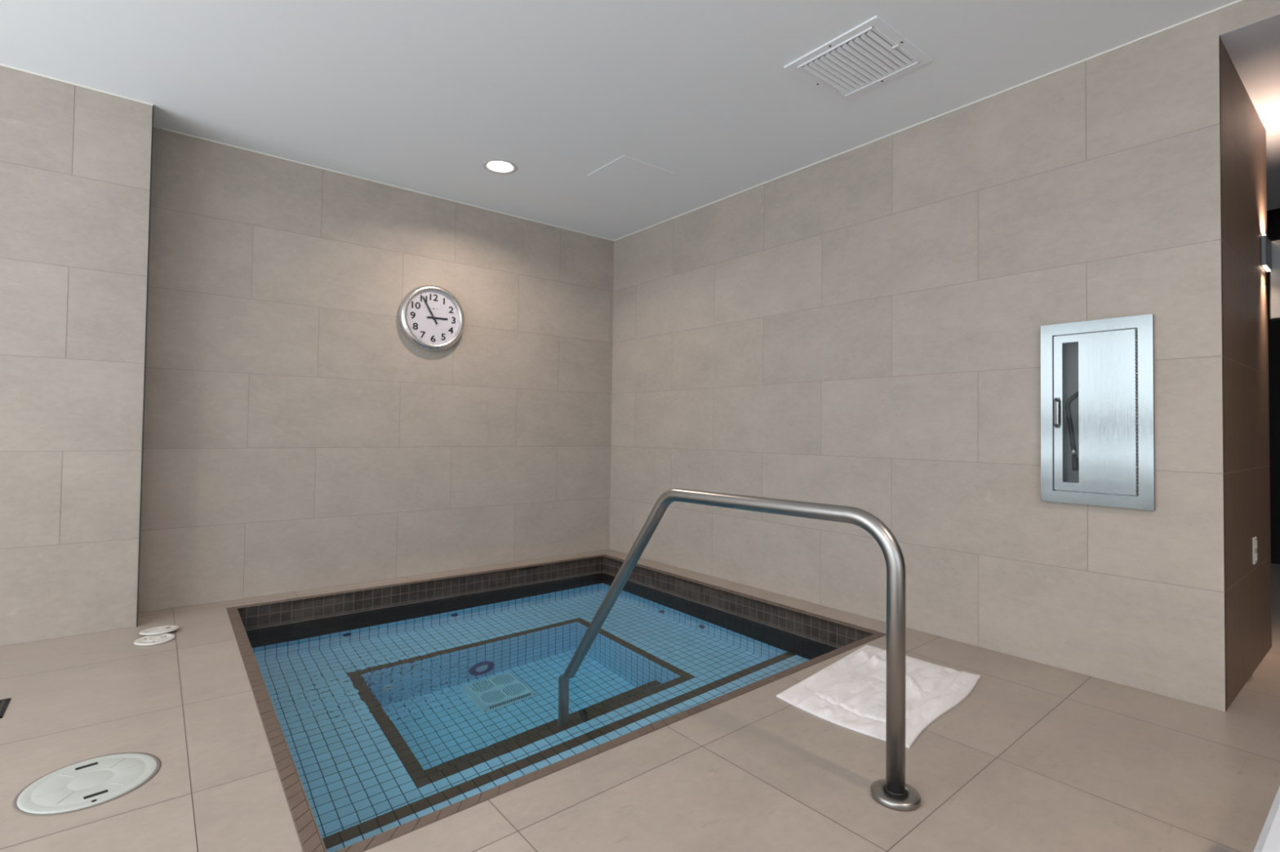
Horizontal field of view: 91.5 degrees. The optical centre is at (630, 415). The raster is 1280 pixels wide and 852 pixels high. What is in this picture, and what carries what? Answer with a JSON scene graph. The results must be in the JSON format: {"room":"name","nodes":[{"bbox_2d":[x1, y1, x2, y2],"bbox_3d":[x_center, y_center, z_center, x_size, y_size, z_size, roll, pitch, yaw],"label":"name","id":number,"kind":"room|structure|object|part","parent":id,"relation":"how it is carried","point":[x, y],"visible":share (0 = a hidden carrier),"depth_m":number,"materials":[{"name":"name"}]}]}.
{"room":"indoor hot tub room","nodes":[
{"label":"indoor hot tub room","id":0,"kind":"room"},
{"bbox_2d":[0,66,152,646],"bbox_3d":[-3.969,-0.326,2.332,3.400,2.765,0.290,2,-2,-38],"label":"wall","id":1,"kind":"structure","parent":0,"point":[75,161],"depth_m":3.09,"materials":[{"name":"tile"}]},
{"bbox_2d":[136,106,153,626],"bbox_3d":[-2.547,-0.275,3.274,0.005,2.745,0.006,2,-2,-38],"label":"trim","id":2,"kind":"structure","parent":1,"relation":"attached to","point":[153,106],"depth_m":3.27,"materials":[{"name":"grey metal"}]},
{"bbox_2d":[0,0,1244,241],"bbox_3d":[-0.560,-1.678,0.780,6.600,0.007,7.000,2,-2,-38],"label":"trim","id":3,"kind":"structure","parent":1,"relation":"attached to","point":[1238,1],"depth_m":3.47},
{"bbox_2d":[137,127,613,613],"bbox_3d":[-1.529,-0.243,4.523,3.400,2.765,0.100,2,-2,-38],"label":"wall","id":4,"kind":"structure","parent":0,"point":[296,438],"depth_m":4.18,"materials":[{"name":"tile"}]},
{"bbox_2d":[399,284,464,351],"bbox_3d":[-1.427,-0.706,4.510,0.478,0.478,0.055,2,-2,-38],"label":"wall clock","id":5,"kind":"object","parent":4,"relation":"attached to","point":[431,317],"visible":1,"depth_m":4.49,"materials":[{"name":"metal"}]},
{"bbox_2d":[0,0,1238,239],"bbox_3d":[-0.575,-1.751,0.801,6.800,0.140,7.250,2,-2,-38],"label":"ceiling","id":6,"kind":"structure","parent":0,"point":[412,95],"depth_m":2.98,"materials":[{"name":"paint"}]},
{"bbox_2d":[482,159,517,173],"bbox_3d":[-0.843,-1.622,4.029,0.226,0.034,0.226,2,-2,-38],"label":"recessed light","id":7,"kind":"object","parent":6,"relation":"in","point":[495,166],"visible":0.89,"depth_m":4.06,"materials":[{"name":"white"}]},
{"bbox_2d":[587,155,673,191],"bbox_3d":[-0.003,-1.594,4.119,0.412,0.004,0.398,2,-2,-38],"label":"access panel","id":8,"kind":"object","parent":6,"relation":"attached to","point":[625,171],"visible":1,"depth_m":4.10,"materials":[{"name":"paint"}]},
{"bbox_2d":[783,15,933,102],"bbox_3d":[1.036,-1.603,2.850,0.467,0.018,0.462,2,-2,-38],"label":"ceiling vent","id":9,"kind":"object","parent":6,"relation":"in","point":[873,53],"visible":1,"depth_m":2.82,"materials":[{"name":"white metal"}]},
{"bbox_3d":[1.149,-1.601,2.708,0.012,0.009,0.029,2,-2,-38],"label":"damper lever","id":10,"kind":"part","parent":9,"relation":"part of","materials":[{"name":"white metal"}]},
{"bbox_2d":[0,549,1279,851],"bbox_3d":[1.008,1.173,1.991,10.900,0.120,7.291,2,-2,-38],"label":"floor","id":11,"kind":"structure","parent":0,"point":[1037,757],"depth_m":1.95,"materials":[{"name":"tile"}]},
{"bbox_2d":[0,697,10,718],"bbox_3d":[-2.377,1.074,2.238,0.198,0.003,0.200,2,-2,-38],"label":"floor drain","id":12,"kind":"object","parent":11,"relation":"on","point":[3,703],"visible":1,"depth_m":2.31,"materials":[{"name":"black metal"}]},
{"bbox_2d":[12,752,160,816],"bbox_3d":[-1.586,1.073,1.834,0.329,0.006,0.329,2,-2,-38],"label":"lid","id":13,"kind":"object","parent":11,"relation":"on","point":[90,783],"visible":1,"depth_m":1.81,"materials":[{"name":"plastic"}]},
{"bbox_2d":[133,633,175,646],"bbox_3d":[-2.314,1.089,3.034,0.160,0.012,0.160,2,-2,-38],"label":"lid","id":14,"kind":"object","parent":11,"relation":"on","point":[150,640],"visible":1,"depth_m":3.02,"materials":[{"name":"white plastic"}]},
{"bbox_2d":[139,625,178,635],"bbox_3d":[-2.377,1.083,3.148,0.160,0.022,0.160,2,-2,-38],"label":"lid","id":15,"kind":"object","parent":11,"relation":"on","point":[162,629],"visible":1,"depth_m":3.13,"materials":[{"name":"white plastic"}]},
{"bbox_2d":[226,554,886,851],"bbox_3d":[-0.495,1.719,3.359,2.787,1.194,2.657,2,-2,-38],"label":"pool","id":16,"kind":"object","parent":11,"relation":"in","point":[843,636],"visible":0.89,"depth_m":3.68,"materials":[{"name":"tile"}]},
{"bbox_2d":[245,572,838,851],"bbox_3d":[-0.496,1.813,3.356,2.699,1.105,2.574,2,-2,-38],"label":"water","id":17,"kind":"object","parent":16,"relation":"in","point":[393,717],"visible":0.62,"depth_m":2.92,"materials":[{"name":"blue liquid"}]},
{"bbox_2d":[562,488,921,811],"bbox_3d":[0.221,1.057,2.398,0.135,1.540,1.745,2,-2,-43],"label":"handrail","id":18,"kind":"object","parent":16,"relation":"attached to","point":[892,792],"visible":0.77,"depth_m":1.83,"materials":[{"name":"metal"}]},
{"bbox_2d":[776,644,980,748],"bbox_3d":[1.050,1.105,2.580,0.536,0.042,0.897,-1,-2,44],"label":"towel","id":19,"kind":"object","parent":11,"relation":"on","point":[850,692],"visible":0.86,"depth_m":2.50,"materials":[{"name":"white fabric"}]},
{"bbox_2d":[1253,786,1279,851],"bbox_3d":[1.201,0.858,0.736,1.470,0.455,0.635,2,-2,-38],"label":"bench","id":20,"kind":"object","parent":11,"relation":"on","point":[1268,841],"visible":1,"depth_m":0.95,"materials":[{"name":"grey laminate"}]},
{"bbox_2d":[609,0,1279,711],"bbox_3d":[2.086,-0.237,2.795,0.120,2.765,7.100,2,-2,-38],"label":"wall","id":21,"kind":"structure","parent":0,"point":[860,327],"depth_m":3.19,"materials":[{"name":"tile"}]},
{"bbox_2d":[1040,314,1155,511],"bbox_3d":[2.085,-0.012,2.776,0.216,0.811,0.408,2,-2,-38],"label":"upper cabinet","id":22,"kind":"object","parent":21,"relation":"attached to","point":[1109,362],"visible":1,"depth_m":2.71,"materials":[{"name":"metal"}]},
{"bbox_3d":[1.928,-0.013,2.828,0.034,0.138,0.020,2,-2,-38],"label":"handle","id":23,"kind":"part","parent":22,"relation":"part of","materials":[{"name":"metal"}]},
{"bbox_2d":[1065,391,1079,471],"bbox_3d":[2.084,0.086,2.781,0.236,0.504,0.120,0,-1,15],"label":"fire extinguisher","id":24,"kind":"object","parent":22,"relation":"in","point":[1075,464],"visible":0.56,"depth_m":2.81,"materials":[{"name":"metal"}]},
{"bbox_3d":[2.033,-0.014,2.737,0.017,0.698,0.299,2,-2,-38],"label":"door","id":25,"kind":"part","parent":22,"relation":"part of","materials":[{"name":"metal"}]},
{"bbox_2d":[1213,36,1271,711],"bbox_3d":[2.773,-0.175,2.812,1.220,2.659,0.018,2,-2,-38],"label":"wall","id":26,"kind":"structure","parent":0,"point":[1243,197],"depth_m":2.73,"materials":[{"name":"wood"}]},
{"bbox_2d":[1252,537,1257,564],"bbox_3d":[2.834,0.613,2.830,0.072,0.120,0.012,2,-2,-38],"label":"wall outlet","id":27,"kind":"object","parent":26,"relation":"attached to","point":[1255,555],"visible":1,"depth_m":2.81,"materials":[{"name":"white plastic"}]},
{"bbox_2d":[1260,234,1271,271],"bbox_3d":[3.156,-0.806,3.098,0.165,0.157,0.022,2,-2,-38],"label":"wall sconce","id":28,"kind":"object","parent":26,"relation":"attached to","point":[1265,243],"visible":1,"depth_m":3.05,"materials":[{"name":"grey metal"}]},
{"bbox_2d":[1262,265,1270,271],"bbox_3d":[3.156,-0.731,3.096,0.145,0.006,0.012,2,-2,-38],"label":"diffuser","id":29,"kind":"object","parent":28,"relation":"attached to","point":[1267,268],"depth_m":3.09,"materials":[{"name":"white glass"}]},
{"bbox_2d":[1269,240,1279,320],"bbox_3d":[3.491,-0.688,2.872,0.065,0.395,0.766,2,-2,-38],"label":"panel","id":30,"kind":"object","parent":26,"relation":"attached to","point":[1274,273],"visible":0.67,"depth_m":3.14,"materials":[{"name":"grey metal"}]},
{"bbox_2d":[1218,13,1279,210],"bbox_3d":[3.747,-1.509,2.934,2.828,0.081,3.428,2,-2,-38],"label":"ceiling","id":31,"kind":"structure","parent":0,"point":[1253,49],"depth_m":2.72,"materials":[{"name":"paint"}]},
{"bbox_2d":[1266,213,1279,564],"bbox_3d":[5.340,-0.251,5.438,0.100,3.000,7.200,2,-2,-38],"label":"wall","id":32,"kind":"structure","parent":0,"point":[1273,220],"depth_m":5.25,"materials":[{"name":"paint"}]},
{"bbox_2d":[1266,208,1279,215],"bbox_3d":[4.503,-1.739,5.369,1.370,0.050,6.300,2,-2,-38],"label":"ceiling","id":33,"kind":"structure","parent":0,"point":[1274,211],"depth_m":5.22,"materials":[{"name":"paint"}]}
]}

